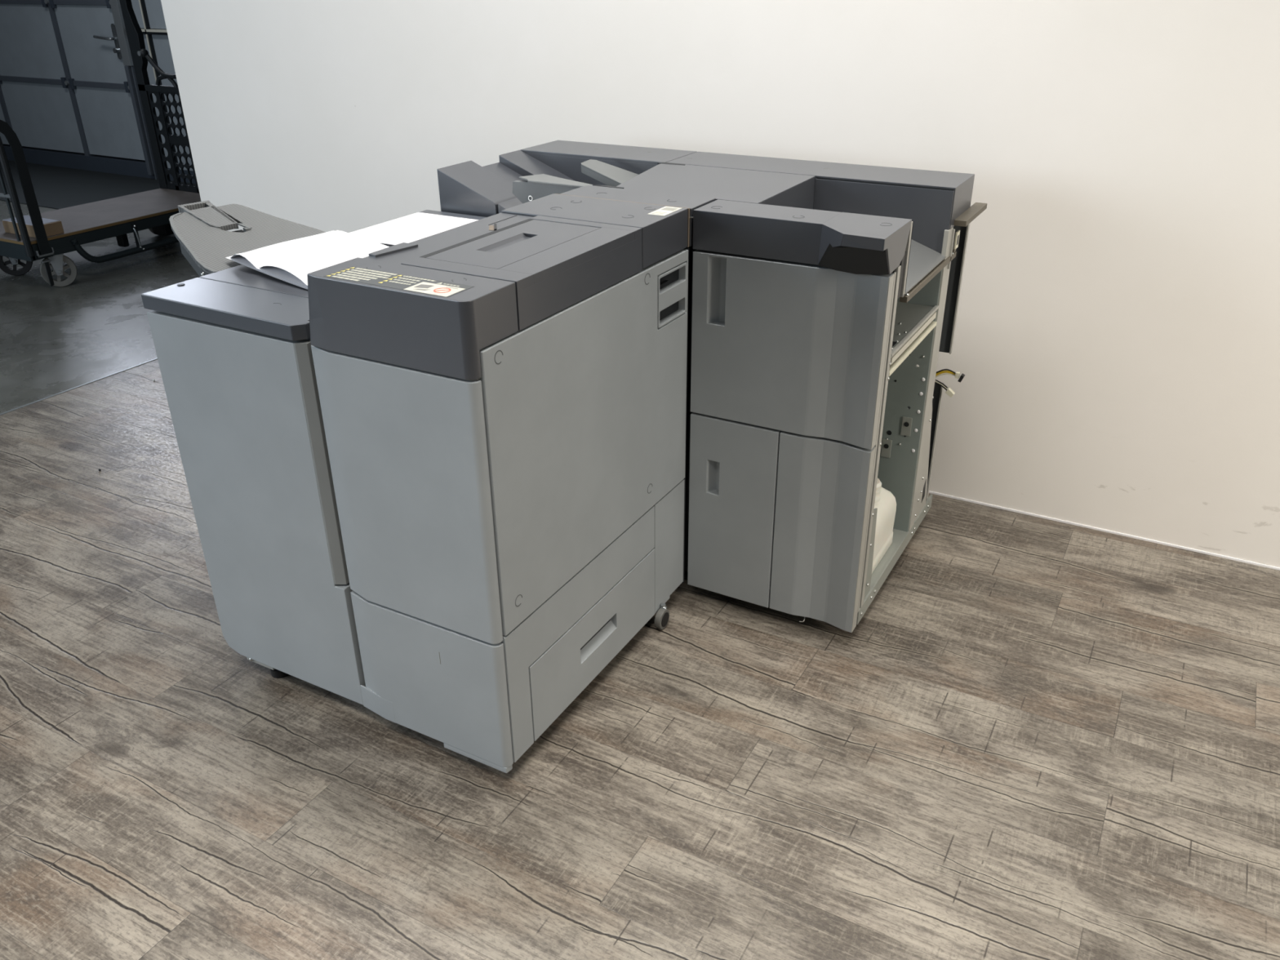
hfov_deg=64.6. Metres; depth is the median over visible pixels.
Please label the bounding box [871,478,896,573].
plastic bottle
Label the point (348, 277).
print
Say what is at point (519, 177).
tray
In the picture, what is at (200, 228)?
tray
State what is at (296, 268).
paper sheet
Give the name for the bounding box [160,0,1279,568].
wall
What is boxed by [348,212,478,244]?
paper sheet
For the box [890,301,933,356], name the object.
metal shelf
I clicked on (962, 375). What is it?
connector
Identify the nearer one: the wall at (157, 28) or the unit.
the unit
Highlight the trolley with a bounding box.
[0,0,200,287]
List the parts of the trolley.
cross rod, upright rod, frame, caster plate, brake handle, corner post, panel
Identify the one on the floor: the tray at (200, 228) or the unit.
the unit
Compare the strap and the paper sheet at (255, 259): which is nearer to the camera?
the paper sheet at (255, 259)
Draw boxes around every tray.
[168,200,326,276]
[436,150,575,217]
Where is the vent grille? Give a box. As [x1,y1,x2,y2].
[657,262,687,328]
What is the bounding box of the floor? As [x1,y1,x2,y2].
[0,160,1279,959]
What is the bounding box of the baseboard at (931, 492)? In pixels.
[928,490,1279,570]
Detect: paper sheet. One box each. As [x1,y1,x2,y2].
[225,230,333,288]
[230,230,359,288]
[258,238,389,286]
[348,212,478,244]
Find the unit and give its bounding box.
[141,200,486,705]
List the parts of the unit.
lid, panel, lid, lid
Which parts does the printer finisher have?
paper lever, tray panel, paper lever, lid, door, well panel, door, door, gusset plate, post, well panel, plate, guide rail, post, guide rail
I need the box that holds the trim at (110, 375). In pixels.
[0,357,157,415]
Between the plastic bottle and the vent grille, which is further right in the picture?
the plastic bottle
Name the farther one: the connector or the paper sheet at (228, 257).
the connector
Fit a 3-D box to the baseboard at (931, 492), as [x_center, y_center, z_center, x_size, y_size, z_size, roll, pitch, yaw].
[1.604,0.203,2.931,8.020,0.006,0.004,14,30,26]
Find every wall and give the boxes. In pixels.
[3,28,159,160]
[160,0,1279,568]
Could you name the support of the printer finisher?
on the floor
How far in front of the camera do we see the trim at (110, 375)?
4.14 m
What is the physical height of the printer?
1.041 m
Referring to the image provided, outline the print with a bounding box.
[331,267,459,286]
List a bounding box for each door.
[0,0,158,179]
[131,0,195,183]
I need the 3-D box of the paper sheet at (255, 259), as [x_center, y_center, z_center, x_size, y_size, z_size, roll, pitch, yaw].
[-0.651,-0.491,2.240,0.535,0.031,0.325,21,34,35]
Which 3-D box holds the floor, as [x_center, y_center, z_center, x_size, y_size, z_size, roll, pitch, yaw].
[-3.052,-0.225,3.912,17.200,0.066,11.200,14,30,26]
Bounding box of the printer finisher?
[436,140,986,632]
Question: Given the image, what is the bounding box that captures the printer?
[306,193,689,773]
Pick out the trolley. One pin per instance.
(152, 210)
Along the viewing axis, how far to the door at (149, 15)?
7.63 m
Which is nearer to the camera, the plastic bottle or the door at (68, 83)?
the plastic bottle
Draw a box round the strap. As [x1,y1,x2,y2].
[0,120,54,286]
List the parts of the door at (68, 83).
panel, panel, panel, rail, rail, rail, panel, handle, panel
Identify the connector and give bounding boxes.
[957,373,964,382]
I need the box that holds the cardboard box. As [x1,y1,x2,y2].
[1,215,64,237]

